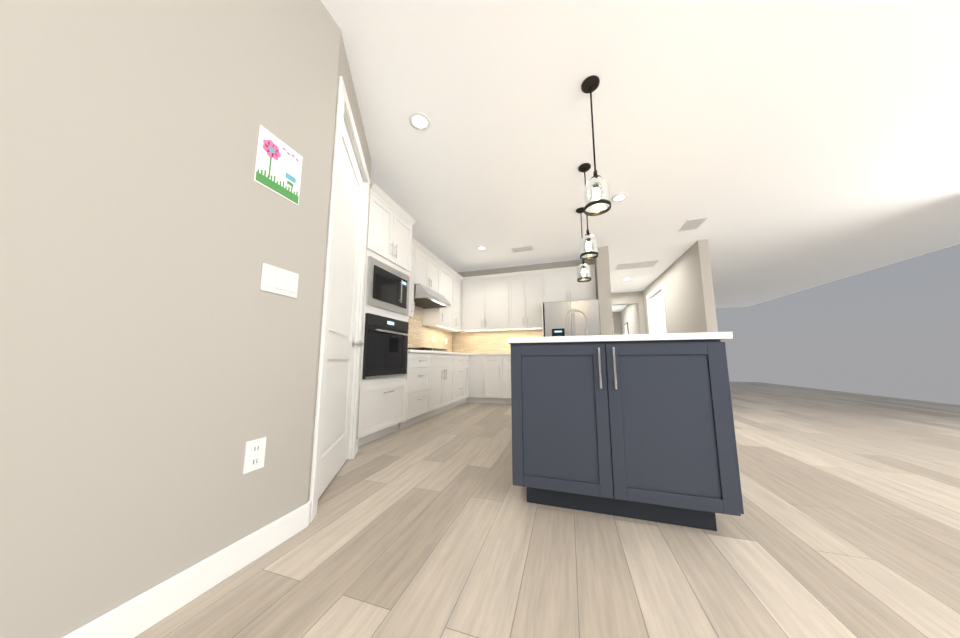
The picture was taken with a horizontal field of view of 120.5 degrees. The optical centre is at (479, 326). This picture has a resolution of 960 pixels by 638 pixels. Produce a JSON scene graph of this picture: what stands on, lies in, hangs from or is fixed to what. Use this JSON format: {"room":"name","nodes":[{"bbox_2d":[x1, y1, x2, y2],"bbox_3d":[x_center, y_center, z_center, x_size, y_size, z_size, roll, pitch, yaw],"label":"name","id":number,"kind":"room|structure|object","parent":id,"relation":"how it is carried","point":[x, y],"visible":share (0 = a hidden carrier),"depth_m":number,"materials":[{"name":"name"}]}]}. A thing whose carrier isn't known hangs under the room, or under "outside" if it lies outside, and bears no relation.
{"room":"kitchen","nodes":[
{"label":"kitchen","id":0,"kind":"room"},
{"bbox_2d":[0,0,340,637],"bbox_3d":[-1.427,-0.614,-0.130,0.140,2.770,3.455,-2,-7,17],"label":"wall","id":1,"kind":"structure","parent":0,"point":[158,355],"depth_m":0.85,"materials":[{"name":"beige paint"}]},
{"bbox_2d":[61,500,311,637],"bbox_3d":[-1.354,0.706,-0.301,0.026,0.108,3.485,-2,-7,17],"label":"baseboard","id":2,"kind":"structure","parent":1,"relation":"attached to","point":[134,617],"depth_m":0.90,"materials":[{"name":"white wood"}]},
{"bbox_2d":[243,437,265,473],"bbox_3d":[-0.912,0.521,1.114,0.008,0.120,0.075,-2,-7,17],"label":"outlet","id":3,"kind":"object","parent":1,"relation":"attached to","point":[254,457],"visible":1,"depth_m":1.11,"materials":[{"name":"plastic"}]},
{"bbox_2d":[254,125,302,205],"bbox_3d":[-0.918,-0.730,1.262,0.005,0.260,0.200,-2,-7,17],"label":"drawing","id":4,"kind":"object","parent":1,"relation":"attached to","point":[278,167],"visible":1,"depth_m":1.25,"materials":[{"name":"paper"}]},
{"bbox_2d":[260,263,298,297],"bbox_3d":[-0.901,-0.204,1.242,0.009,0.120,0.165,-2,-7,17],"label":"light switch","id":5,"kind":"object","parent":1,"relation":"attached to","point":[277,280],"visible":1,"depth_m":1.23,"materials":[{"name":"white plastic"}]},
{"bbox_2d":[309,76,369,522],"bbox_3d":[-1.001,-0.216,1.959,0.138,2.490,0.980,1,-7,-12],"label":"door frame","id":6,"kind":"structure","parent":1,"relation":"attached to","point":[342,103],"depth_m":1.62,"materials":[{"name":"white wood"}]},
{"bbox_2d":[307,30,370,501],"bbox_3d":[-1.331,-0.338,2.109,1.320,2.770,1.025,-2,-7,17],"label":"wall","id":7,"kind":"structure","parent":0,"point":[344,72],"depth_m":1.70,"materials":[{"name":"beige paint"}]},
{"bbox_2d":[318,119,362,498],"bbox_3d":[-0.979,-0.177,1.956,0.456,2.388,0.722,-2,-7,17],"label":"pantry door","id":8,"kind":"structure","parent":7,"relation":"in","point":[337,413],"depth_m":1.95,"materials":[{"name":"white wood"}]},
{"bbox_2d":[408,241,419,317],"bbox_3d":[-1.181,-0.683,3.802,0.330,1.070,0.612,-2,-7,17],"label":"upper cabinet","id":9,"kind":"object","parent":0,"relation":"attached to","point":[415,256],"depth_m":3.97,"materials":[{"name":"white wood"}]},
{"bbox_2d":[420,249,439,293],"bbox_3d":[-0.980,-0.854,4.463,0.330,0.570,0.839,-2,-7,17],"label":"upper cabinet","id":10,"kind":"object","parent":0,"relation":"attached to","point":[429,267],"depth_m":4.44,"materials":[{"name":"white wood"}]},
{"bbox_2d":[414,283,450,308],"bbox_3d":[-0.873,-0.465,4.386,0.549,0.215,0.820,-2,-7,17],"label":"range hood","id":11,"kind":"object","parent":10,"relation":"attached to","point":[425,297],"visible":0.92,"depth_m":4.20,"materials":[{"name":"silver metal"}]},
{"bbox_2d":[423,265,455,328],"bbox_3d":[-0.759,-0.520,5.123,0.330,1.070,0.741,-2,-7,17],"label":"upper cabinet","id":12,"kind":"object","parent":0,"relation":"attached to","point":[437,318],"depth_m":5.02,"materials":[{"name":"white wood"}]},
{"bbox_2d":[440,277,459,332],"bbox_3d":[-0.619,-0.466,5.562,0.330,1.070,0.430,-2,-7,17],"label":"upper cabinet","id":13,"kind":"object","parent":0,"relation":"attached to","point":[457,329],"depth_m":5.59,"materials":[{"name":"white wood"}]},
{"bbox_2d":[452,259,592,351],"bbox_3d":[0.826,0.105,5.713,2.960,2.770,0.140,-2,-7,17],"label":"wall","id":14,"kind":"structure","parent":0,"point":[572,263],"depth_m":5.76,"materials":[{"name":"beige paint"}]},
{"bbox_2d":[464,277,507,331],"bbox_3d":[0.156,-0.445,5.740,1.079,1.070,0.330,-2,-7,17],"label":"upper cabinet","id":15,"kind":"object","parent":14,"relation":"attached to","point":[483,296],"depth_m":5.60,"materials":[{"name":"white wood"}]},
{"bbox_2d":[504,273,547,330],"bbox_3d":[0.931,-0.476,5.497,0.786,1.070,0.330,-2,-7,17],"label":"upper cabinet","id":16,"kind":"object","parent":14,"relation":"attached to","point":[514,301],"depth_m":5.35,"materials":[{"name":"white wood"}]},
{"bbox_2d":[544,265,595,301],"bbox_3d":[1.702,-0.735,5.283,0.952,0.610,0.330,-2,-7,17],"label":"upper cabinet","id":17,"kind":"object","parent":14,"relation":"attached to","point":[563,285],"depth_m":5.13,"materials":[{"name":"white wood"}]},
{"bbox_2d":[135,382,959,637],"bbox_3d":[2.886,1.304,3.936,10.000,0.050,15.800,-2,-7,17],"label":"floor","id":18,"kind":"structure","parent":0,"point":[846,524],"depth_m":1.15,"materials":[{"name":"brown wood"}]},
{"bbox_2d":[357,183,415,445],"bbox_3d":[-1.221,-0.101,3.004,0.686,2.520,0.780,-2,-7,17],"label":"tall cabinet","id":19,"kind":"object","parent":18,"relation":"on","point":[382,410],"visible":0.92,"depth_m":2.85,"materials":[{"name":"white wood"}]},
{"bbox_2d":[398,349,433,428],"bbox_3d":[-1.044,0.791,3.577,0.613,0.888,0.612,-2,-7,17],"label":"base cabinet","id":20,"kind":"object","parent":18,"relation":"on","point":[420,366],"depth_m":3.47,"materials":[{"name":"white wood"}]},
{"bbox_2d":[410,349,469,356],"bbox_3d":[-0.711,0.458,4.634,0.640,0.032,2.736,-2,-7,17],"label":"countertop","id":21,"kind":"structure","parent":20,"relation":"on","point":[411,351],"depth_m":3.63,"materials":[{"name":"white stone"}]},
{"bbox_2d":[408,347,446,351],"bbox_3d":[-0.838,0.373,4.288,0.520,0.052,0.840,-2,-7,17],"label":"cooktop","id":22,"kind":"object","parent":21,"relation":"in","point":[432,349],"visible":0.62,"depth_m":4.10,"materials":[{"name":"silver metal"}]},
{"bbox_2d":[434,353,453,414],"bbox_3d":[-0.843,0.869,4.207,0.613,0.888,0.839,-2,-7,17],"label":"base cabinet","id":23,"kind":"object","parent":18,"relation":"on","point":[439,382],"depth_m":4.14,"materials":[{"name":"white wood"}]},
{"bbox_2d":[454,353,465,406],"bbox_3d":[-0.641,0.947,4.840,0.613,0.888,0.620,-2,-7,17],"label":"base cabinet","id":24,"kind":"object","parent":18,"relation":"on","point":[459,361],"depth_m":4.77,"materials":[{"name":"white wood"}]},
{"bbox_2d":[466,357,469,401],"bbox_3d":[-0.534,0.988,5.175,0.613,0.888,0.208,-2,-7,17],"label":"base cabinet","id":25,"kind":"object","parent":18,"relation":"on","point":[467,358],"depth_m":5.15,"materials":[{"name":"white wood"}]},
{"bbox_2d":[470,357,481,402],"bbox_3d":[0.042,1.021,5.446,0.360,0.888,0.615,-2,-7,17],"label":"base cabinet","id":26,"kind":"object","parent":18,"relation":"on","point":[475,362],"depth_m":5.19,"materials":[{"name":"white wood"}]},
{"bbox_2d":[482,357,497,402],"bbox_3d":[0.333,1.009,5.354,0.365,0.888,0.615,-2,-7,17],"label":"base cabinet","id":27,"kind":"object","parent":18,"relation":"on","point":[489,365],"depth_m":5.09,"materials":[{"name":"white wood"}]},
{"bbox_2d":[470,353,510,356],"bbox_3d":[0.557,0.542,5.328,1.355,0.032,0.639,-2,-7,17],"label":"countertop","id":28,"kind":"structure","parent":27,"relation":"on","point":[474,354],"depth_m":5.12,"materials":[{"name":"white stone"}]},
{"bbox_2d":[498,357,510,403],"bbox_3d":[0.682,0.995,5.244,0.487,0.888,0.615,-2,-7,17],"label":"base cabinet","id":29,"kind":"object","parent":18,"relation":"on","point":[504,363],"depth_m":5.01,"materials":[{"name":"white wood"}]},
{"bbox_2d":[544,299,599,336],"bbox_3d":[1.651,0.487,4.902,0.890,1.810,0.766,-2,-7,17],"label":"refrigerator","id":30,"kind":"object","parent":18,"relation":"on","point":[556,313],"visible":0.38,"depth_m":4.67,"materials":[{"name":"silver metal"}]},
{"bbox_2d":[507,333,743,530],"bbox_3d":[0.974,0.637,2.346,1.038,0.888,2.094,-2,-7,17],"label":"kitchen island","id":31,"kind":"object","parent":18,"relation":"on","point":[638,426],"depth_m":1.38,"materials":[{"name":"blue wood"}]},
{"bbox_2d":[507,333,730,340],"bbox_3d":[0.978,0.182,2.415,1.060,0.032,2.090,-2,-7,17],"label":"island countertop","id":32,"kind":"structure","parent":31,"relation":"on","point":[666,334],"depth_m":1.38,"materials":[{"name":"white stone"}]},
{"bbox_2d":[565,309,588,336],"bbox_3d":[0.956,0.012,2.698,0.234,0.376,0.095,-2,-7,17],"label":"faucet","id":33,"kind":"object","parent":32,"relation":"on","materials":[{"name":"silver metal"}]},
{"bbox_2d":[593,246,613,334],"bbox_3d":[3.248,0.398,8.106,0.200,2.770,7.300,-2,-7,17],"label":"wall","id":34,"kind":"structure","parent":0,"point":[602,277],"depth_m":4.73,"materials":[{"name":"beige paint"}]},
{"bbox_2d":[612,312,621,334],"bbox_3d":[5.103,0.803,11.406,1.730,2.770,0.160,-2,-7,17],"label":"wall","id":35,"kind":"structure","parent":0,"point":[617,322],"depth_m":11.27,"materials":[{"name":"beige paint"}]},
{"bbox_2d":[611,291,645,333],"bbox_3d":[4.057,0.387,8.029,1.390,2.770,0.140,-2,-7,17],"label":"wall","id":36,"kind":"structure","parent":0,"point":[626,298],"depth_m":7.97,"materials":[{"name":"beige paint"}]},
{"bbox_2d":[321,0,959,311],"bbox_3d":[2.882,-1.495,4.281,10.000,0.050,15.800,-2,-7,17],"label":"ceiling","id":37,"kind":"structure","parent":0,"point":[787,147],"depth_m":2.38,"materials":[{"name":"paint"}]},
{"bbox_2d":[409,112,430,130],"bbox_3d":[-0.499,-1.708,2.285,0.174,0.008,0.179,-2,-7,17],"label":"recessed light","id":38,"kind":"object","parent":37,"relation":"in","point":[420,121],"depth_m":2.29,"materials":[{"name":"white plastic"}]},
{"bbox_2d":[477,246,486,249],"bbox_3d":[0.030,-1.391,4.854,0.152,0.008,0.162,-2,-7,17],"label":"recessed light","id":39,"kind":"object","parent":37,"relation":"in","point":[479,247],"depth_m":4.88,"materials":[{"name":"white plastic"}]},
{"bbox_2d":[511,245,533,252],"bbox_3d":[0.760,-1.383,4.908,0.370,0.013,0.190,-2,-7,17],"label":"ceiling vent","id":40,"kind":"object","parent":37,"relation":"in","point":[523,248],"visible":1,"depth_m":4.91,"materials":[{"name":"white metal"}]},
{"bbox_2d":[576,207,590,281],"bbox_3d":[1.336,-1.068,3.581,0.171,0.964,0.171,-2,-7,17],"label":"pendant light","id":41,"kind":"object","parent":37,"relation":"hanging from","point":[583,265],"visible":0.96,"depth_m":3.52,"materials":[{"name":"clear glass"}]},
{"bbox_2d":[578,163,597,259],"bbox_3d":[1.080,-1.167,2.776,0.171,0.964,0.171,-2,-7,17],"label":"pendant light","id":42,"kind":"object","parent":37,"relation":"hanging from","point":[584,168],"visible":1,"depth_m":2.72,"materials":[{"name":"clear glass"}]},
{"bbox_2d":[581,75,610,215],"bbox_3d":[0.797,-1.272,1.923,0.171,0.964,0.171,-2,-7,17],"label":"pendant light","id":43,"kind":"object","parent":37,"relation":"hanging from","point":[590,84],"visible":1,"depth_m":1.88,"materials":[{"name":"clear glass"}]},
{"bbox_2d":[612,193,627,201],"bbox_3d":[1.706,-1.578,3.354,0.166,0.008,0.180,-2,-7,17],"label":"recessed light","id":44,"kind":"object","parent":37,"relation":"in","point":[622,196],"depth_m":3.36,"materials":[{"name":"white plastic"}]},
{"bbox_2d":[615,260,658,269],"bbox_3d":[3.271,-1.281,5.758,0.740,0.013,0.380,-2,-7,17],"label":"ceiling vent","id":45,"kind":"object","parent":37,"relation":"in","point":[644,264],"visible":1,"depth_m":5.74,"materials":[{"name":"white metal"}]},
{"bbox_2d":[678,217,707,231],"bbox_3d":[3.117,-1.495,4.027,0.240,0.013,0.360,-2,-7,17],"label":"ceiling vent","id":46,"kind":"object","parent":37,"relation":"in","point":[692,224],"visible":1,"depth_m":4.01,"materials":[{"name":"white metal"}]},
{"bbox_2d":[620,239,717,334],"bbox_3d":[4.765,0.350,7.734,0.140,2.770,7.100,-2,-7,17],"label":"wall","id":47,"kind":"structure","parent":0,"point":[685,278],"depth_m":5.05,"materials":[{"name":"beige paint"}]},
{"bbox_2d":[624,323,628,334],"bbox_3d":[5.447,0.235,10.199,0.026,0.700,0.550,-2,-7,17],"label":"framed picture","id":48,"kind":"object","parent":47,"relation":"attached to","point":[626,328],"visible":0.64,"depth_m":10.13},
{"bbox_2d":[646,283,666,333],"bbox_3d":[4.439,0.339,6.729,0.158,2.545,1.370,-2,-7,17],"label":"door frame","id":49,"kind":"structure","parent":47,"relation":"attached to","point":[650,295],"depth_m":7.10,"materials":[{"name":"white wood"}]},
{"bbox_2d":[650,290,664,333],"bbox_3d":[4.407,0.387,6.734,0.116,2.428,1.176,-2,-7,17],"label":"hall door","id":50,"kind":"structure","parent":47,"relation":"in","point":[657,314],"depth_m":6.86,"materials":[{"name":"white wood"}]},
{"bbox_3d":[-1.203,-0.049,4.451,0.140,2.770,3.790,-2,-7,17],"label":"wall","id":51,"kind":"structure","parent":0,"visible":0},
{"bbox_2d":[408,306,452,351],"bbox_3d":[-1.018,-0.032,4.795,0.004,0.980,2.742,-2,-7,17],"label":"tile backsplash","id":52,"kind":"structure","parent":51,"relation":"attached to","point":[420,335],"depth_m":4.85,"materials":[{"name":"beige tile"}]},
{"bbox_2d":[453,330,541,353],"bbox_3d":[0.351,0.089,5.786,1.950,0.980,0.012,-2,-7,17],"label":"tile backsplash","id":53,"kind":"structure","parent":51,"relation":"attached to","point":[490,341],"depth_m":5.82,"materials":[{"name":"beige tile"}]}
]}

